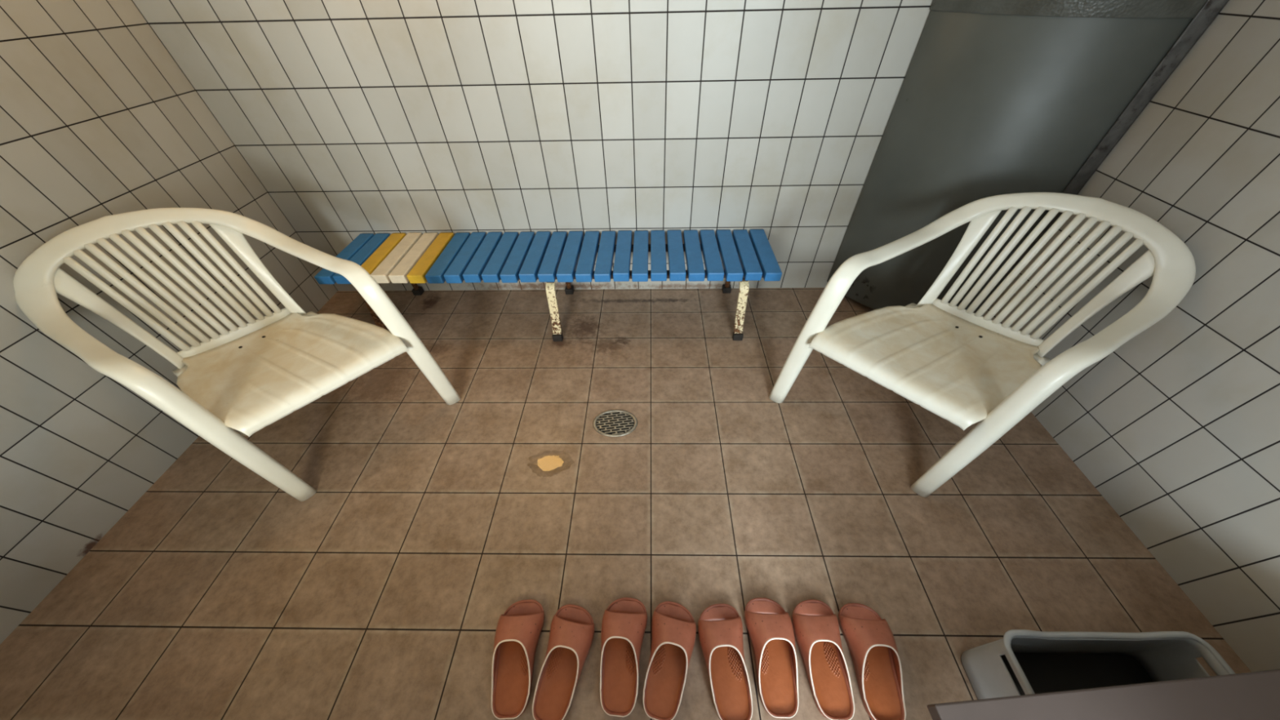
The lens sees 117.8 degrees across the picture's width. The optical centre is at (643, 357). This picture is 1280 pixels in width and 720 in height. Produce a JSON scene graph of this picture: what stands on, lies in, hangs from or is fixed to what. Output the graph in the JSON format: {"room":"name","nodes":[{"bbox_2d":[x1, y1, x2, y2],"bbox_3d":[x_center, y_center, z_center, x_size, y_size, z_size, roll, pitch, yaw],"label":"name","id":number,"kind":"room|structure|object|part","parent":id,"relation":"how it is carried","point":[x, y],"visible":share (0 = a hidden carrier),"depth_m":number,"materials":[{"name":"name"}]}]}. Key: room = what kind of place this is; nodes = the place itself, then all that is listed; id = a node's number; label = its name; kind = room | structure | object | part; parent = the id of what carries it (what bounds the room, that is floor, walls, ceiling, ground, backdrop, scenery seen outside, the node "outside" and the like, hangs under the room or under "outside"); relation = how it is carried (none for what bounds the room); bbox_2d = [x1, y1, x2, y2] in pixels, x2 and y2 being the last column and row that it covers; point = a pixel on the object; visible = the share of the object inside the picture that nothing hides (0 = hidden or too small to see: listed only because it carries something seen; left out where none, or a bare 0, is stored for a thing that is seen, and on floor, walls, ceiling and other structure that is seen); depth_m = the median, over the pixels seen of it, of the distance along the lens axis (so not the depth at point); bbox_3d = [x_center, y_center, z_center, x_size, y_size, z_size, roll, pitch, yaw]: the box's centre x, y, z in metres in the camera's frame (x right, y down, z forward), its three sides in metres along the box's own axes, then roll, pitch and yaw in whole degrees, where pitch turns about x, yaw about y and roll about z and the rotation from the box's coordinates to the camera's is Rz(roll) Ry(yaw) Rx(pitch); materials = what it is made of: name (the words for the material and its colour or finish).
{"room":"changing room","nodes":[
{"label":"changing room","id":0,"kind":"room"},
{"bbox_2d":[0,0,337,644],"bbox_3d":[-1.675,-0.356,0.538,0.100,2.120,2.050,0,46,1],"label":"wall","id":1,"kind":"structure","parent":0,"point":[99,119],"depth_m":1.12,"materials":[{"name":"tile"}]},
{"bbox_2d":[131,0,932,291],"bbox_3d":[-0.106,-1.130,1.258,3.214,2.120,0.100,0,46,1],"label":"wall","id":2,"kind":"structure","parent":0,"point":[355,117],"depth_m":1.41,"materials":[{"name":"tile"}]},
{"bbox_2d":[826,0,1229,313],"bbox_3d":[1.112,-0.950,1.024,0.624,2.076,0.113,27,52,25],"label":"door","id":3,"kind":"structure","parent":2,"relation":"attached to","point":[995,97],"depth_m":1.18,"materials":[{"name":"grey plastic"}]},
{"bbox_2d":[0,287,1251,719],"bbox_3d":[-0.108,0.908,0.801,3.214,0.080,3.650,0,46,1],"label":"floor","id":4,"kind":"structure","parent":0,"point":[220,593],"depth_m":1.13,"materials":[{"name":"tile"}]},
{"bbox_2d":[13,207,461,501],"bbox_3d":[-1.174,-0.034,1.206,0.756,0.702,0.572,21,50,20],"label":"armchair","id":5,"kind":"object","parent":4,"relation":"on","point":[245,379],"visible":1,"depth_m":1.16,"materials":[{"name":"white plastic"}]},
{"bbox_3d":[-1.383,-0.037,0.954,0.491,0.088,0.069,20,49,20],"label":"armrest","id":6,"kind":"part","parent":5,"relation":"part of","materials":[{"name":"white plastic"}]},
{"bbox_3d":[-1.446,-0.335,1.115,0.114,0.142,0.562,32,54,29],"label":"rail","id":7,"kind":"part","parent":5,"relation":"part of","materials":[{"name":"white plastic"}]},
{"bbox_3d":[-1.402,-0.188,1.198,0.132,0.336,0.428,32,54,29],"label":"backrest","id":8,"kind":"part","parent":5,"relation":"part of","materials":[{"name":"white plastic"}]},
{"bbox_3d":[-1.444,0.151,1.307,0.051,0.304,0.063,19,49,19],"label":"leg","id":9,"kind":"part","parent":5,"relation":"part of","materials":[{"name":"white plastic"}]},
{"bbox_3d":[-1.126,0.245,1.069,0.152,0.504,0.053,20,49,20],"label":"leg","id":10,"kind":"part","parent":5,"relation":"part of","materials":[{"name":"white plastic"}]},
{"bbox_3d":[-1.126,-0.008,1.233,0.476,0.050,0.531,32,54,29],"label":"seat","id":11,"kind":"part","parent":5,"relation":"part of","materials":[{"name":"white plastic"}]},
{"bbox_3d":[-1.190,-0.053,1.500,0.084,0.304,0.044,-26,51,-22],"label":"leg","id":12,"kind":"part","parent":5,"relation":"part of","materials":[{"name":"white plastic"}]},
{"bbox_3d":[-1.031,-0.315,1.218,0.492,0.088,0.069,19,49,19],"label":"armrest","id":13,"kind":"part","parent":5,"relation":"part of","materials":[{"name":"white plastic"}]},
{"bbox_3d":[-0.788,-0.028,1.328,0.159,0.504,0.053,19,49,19],"label":"leg","id":14,"kind":"part","parent":5,"relation":"part of","materials":[{"name":"white plastic"}]},
{"bbox_2d":[490,599,544,719],"bbox_3d":[-0.304,0.695,0.907,0.111,0.074,0.226,-2,46,-1],"label":"slipper","id":15,"kind":"object","parent":4,"relation":"on","point":[518,630],"visible":1,"depth_m":0.91,"materials":[{"name":"rubber"}]},
{"bbox_3d":[-0.302,0.719,0.868,0.090,0.051,0.135,-2,46,-1],"label":"edge trim","id":16,"kind":"part","parent":15,"relation":"part of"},
{"bbox_2d":[314,229,782,341],"bbox_3d":[-0.381,-0.323,1.730,1.867,0.326,0.386,0,46,1],"label":"slatted bench","id":17,"kind":"object","parent":4,"relation":"on","point":[415,258],"visible":0.85,"depth_m":1.60,"materials":[{"name":"plastic"}]},
{"bbox_3d":[-1.161,-0.199,1.668,0.037,0.247,0.088,0,46,1],"label":"leg","id":18,"kind":"part","parent":17,"relation":"part of","materials":[{"name":"metal"}]},
{"bbox_3d":[-1.157,-0.414,1.886,0.023,0.255,0.045,0,46,1],"label":"leg","id":19,"kind":"part","parent":17,"relation":"part of","materials":[{"name":"brown metal"}]},
{"bbox_3d":[-0.383,-0.201,1.652,0.037,0.247,0.088,0,46,1],"label":"leg","id":20,"kind":"part","parent":17,"relation":"part of","materials":[{"name":"beige paint"}]},
{"bbox_3d":[-0.379,-0.417,1.869,0.023,0.255,0.045,0,46,1],"label":"leg","id":21,"kind":"part","parent":17,"relation":"part of","materials":[{"name":"brown metal"}]},
{"bbox_3d":[-0.384,-0.340,1.590,1.867,0.024,0.028,0,46,1],"label":"frame rail","id":22,"kind":"part","parent":17,"relation":"part of","materials":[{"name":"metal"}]},
{"bbox_3d":[-0.382,-0.489,1.737,1.867,0.024,0.028,0,46,1],"label":"frame rail","id":23,"kind":"part","parent":17,"relation":"part of","materials":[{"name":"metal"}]},
{"bbox_3d":[0.414,-0.419,1.853,0.023,0.255,0.045,0,46,1],"label":"leg","id":24,"kind":"part","parent":17,"relation":"part of","materials":[{"name":"brown metal"}]},
{"bbox_3d":[0.410,-0.204,1.635,0.037,0.247,0.088,0,46,1],"label":"leg","id":25,"kind":"part","parent":17,"relation":"part of","materials":[{"name":"beige paint"}]},
{"bbox_2d":[532,604,594,719],"bbox_3d":[-0.189,0.702,0.897,0.111,0.074,0.226,7,46,9],"label":"slipper","id":26,"kind":"object","parent":4,"relation":"on","point":[571,633],"visible":1,"depth_m":0.90,"materials":[{"name":"rubber"}]},
{"bbox_3d":[-0.197,0.726,0.859,0.090,0.051,0.135,7,46,9],"label":"edge trim","id":27,"kind":"part","parent":26,"relation":"part of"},
{"bbox_2d":[592,409,637,436],"bbox_3d":[-0.104,0.236,1.401,0.162,0.004,0.117,0,46,1],"label":"floor drain","id":28,"kind":"object","parent":4,"relation":"on","point":[612,423],"visible":1,"depth_m":1.40,"materials":[{"name":"silver metal"}]},
{"bbox_2d":[600,597,647,717],"bbox_3d":[-0.053,0.689,0.907,0.111,0.074,0.226,3,46,4],"label":"slipper","id":29,"kind":"object","parent":4,"relation":"on","point":[624,624],"visible":1,"depth_m":0.91,"materials":[{"name":"rubber"}]},
{"bbox_3d":[-0.057,0.713,0.868,0.090,0.051,0.135,3,46,4],"label":"edge trim","id":30,"kind":"part","parent":29,"relation":"part of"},
{"bbox_2d":[642,600,696,719],"bbox_3d":[0.058,0.695,0.899,0.111,0.074,0.226,9,47,10],"label":"slipper","id":31,"kind":"object","parent":4,"relation":"on","point":[673,627],"visible":1,"depth_m":0.90,"materials":[{"name":"rubber"}]},
{"bbox_3d":[0.048,0.718,0.860,0.090,0.051,0.135,9,47,10],"label":"edge trim","id":32,"kind":"part","parent":31,"relation":"part of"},
{"bbox_2d":[697,603,752,719],"bbox_3d":[0.191,0.697,0.893,0.111,0.074,0.226,-3,46,-2],"label":"slipper","id":33,"kind":"object","parent":4,"relation":"on","point":[720,625],"visible":1,"depth_m":0.89,"materials":[{"name":"rubber"}]},
{"bbox_3d":[0.193,0.721,0.854,0.090,0.051,0.135,-3,46,-2],"label":"edge trim","id":34,"kind":"part","parent":33,"relation":"part of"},
{"bbox_2d":[744,597,799,718],"bbox_3d":[0.304,0.686,0.901,0.111,0.074,0.226,1,46,2],"label":"slipper","id":35,"kind":"object","parent":4,"relation":"on","point":[770,628],"visible":1,"depth_m":0.90,"materials":[{"name":"rubber"}]},
{"bbox_3d":[0.303,0.711,0.861,0.090,0.051,0.135,1,46,2],"label":"edge trim","id":36,"kind":"part","parent":35,"relation":"part of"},
{"bbox_2d":[791,599,854,719],"bbox_3d":[0.420,0.688,0.896,0.111,0.074,0.226,0,46,2],"label":"slipper","id":37,"kind":"object","parent":4,"relation":"on","point":[815,626],"visible":1,"depth_m":0.90,"materials":[{"name":"rubber"}]},
{"bbox_3d":[0.419,0.712,0.857,0.090,0.051,0.135,0,46,2],"label":"edge trim","id":38,"kind":"part","parent":37,"relation":"part of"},
{"bbox_2d":[838,603,906,719],"bbox_3d":[0.534,0.693,0.889,0.111,0.074,0.226,2,46,4],"label":"slipper","id":39,"kind":"object","parent":4,"relation":"on","point":[869,639],"visible":1,"depth_m":0.89,"materials":[{"name":"rubber"}]},
{"bbox_3d":[0.531,0.717,0.850,0.090,0.051,0.135,2,46,4],"label":"edge trim","id":40,"kind":"part","parent":39,"relation":"part of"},
{"bbox_2d":[768,191,1195,497],"bbox_3d":[0.931,-0.063,1.182,0.771,0.702,0.572,-22,49,-19],"label":"armchair","id":41,"kind":"object","parent":4,"relation":"on","point":[963,366],"visible":1,"depth_m":1.13,"materials":[{"name":"white plastic"}]},
{"bbox_3d":[0.547,-0.038,1.307,0.157,0.504,0.053,-22,49,-19],"label":"leg","id":42,"kind":"part","parent":41,"relation":"part of","materials":[{"name":"white plastic"}]},
{"bbox_3d":[0.773,-0.335,1.194,0.485,0.088,0.070,-21,49,-18],"label":"armrest","id":43,"kind":"part","parent":41,"relation":"part of","materials":[{"name":"white plastic"}]},
{"bbox_3d":[0.945,-0.079,1.474,0.085,0.304,0.044,24,51,22],"label":"leg","id":44,"kind":"part","parent":41,"relation":"part of","materials":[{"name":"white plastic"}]},
{"bbox_3d":[0.888,-0.032,1.208,0.468,0.050,0.540,-35,55,-29],"label":"seat","id":45,"kind":"part","parent":41,"relation":"part of","materials":[{"name":"white plastic"}]},
{"bbox_3d":[0.906,0.221,1.044,0.150,0.504,0.054,-22,49,-19],"label":"leg","id":46,"kind":"part","parent":41,"relation":"part of","materials":[{"name":"white plastic"}]},
{"bbox_3d":[1.152,-0.222,1.170,0.130,0.336,0.436,-35,55,-29],"label":"backrest","id":47,"kind":"part","parent":41,"relation":"part of","materials":[{"name":"white plastic"}]},
{"bbox_3d":[1.215,0.115,1.278,0.050,0.304,0.064,-22,49,-19],"label":"leg","id":48,"kind":"part","parent":41,"relation":"part of","materials":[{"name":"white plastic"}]},
{"bbox_3d":[1.188,-0.371,1.086,0.112,0.142,0.572,-35,55,-29],"label":"rail","id":49,"kind":"part","parent":41,"relation":"part of","materials":[{"name":"white plastic"}]},
{"bbox_3d":[1.146,-0.071,0.927,0.484,0.088,0.070,-23,49,-20],"label":"armrest","id":50,"kind":"part","parent":41,"relation":"part of","materials":[{"name":"white plastic"}]},
{"bbox_2d":[960,629,1235,699],"bbox_3d":[0.948,0.735,0.766,0.420,0.177,0.296,0,46,1],"label":"trash bin","id":51,"kind":"object","parent":4,"relation":"on","point":[1022,662],"visible":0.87,"depth_m":0.86,"materials":[{"name":"grey plastic"}]},
{"bbox_2d":[927,669,1279,719],"bbox_3d":[0.924,0.758,0.658,0.862,0.300,0.300,-4,46,-2],"label":"bench","id":52,"kind":"object","parent":4,"relation":"on","point":[1252,695],"visible":1,"depth_m":0.64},
{"bbox_2d":[982,0,1279,671],"bbox_3d":[1.438,-0.367,0.473,0.100,2.120,2.050,0,46,1],"label":"wall","id":53,"kind":"structure","parent":0,"point":[1177,428],"depth_m":0.96,"materials":[{"name":"tile"}]}
]}

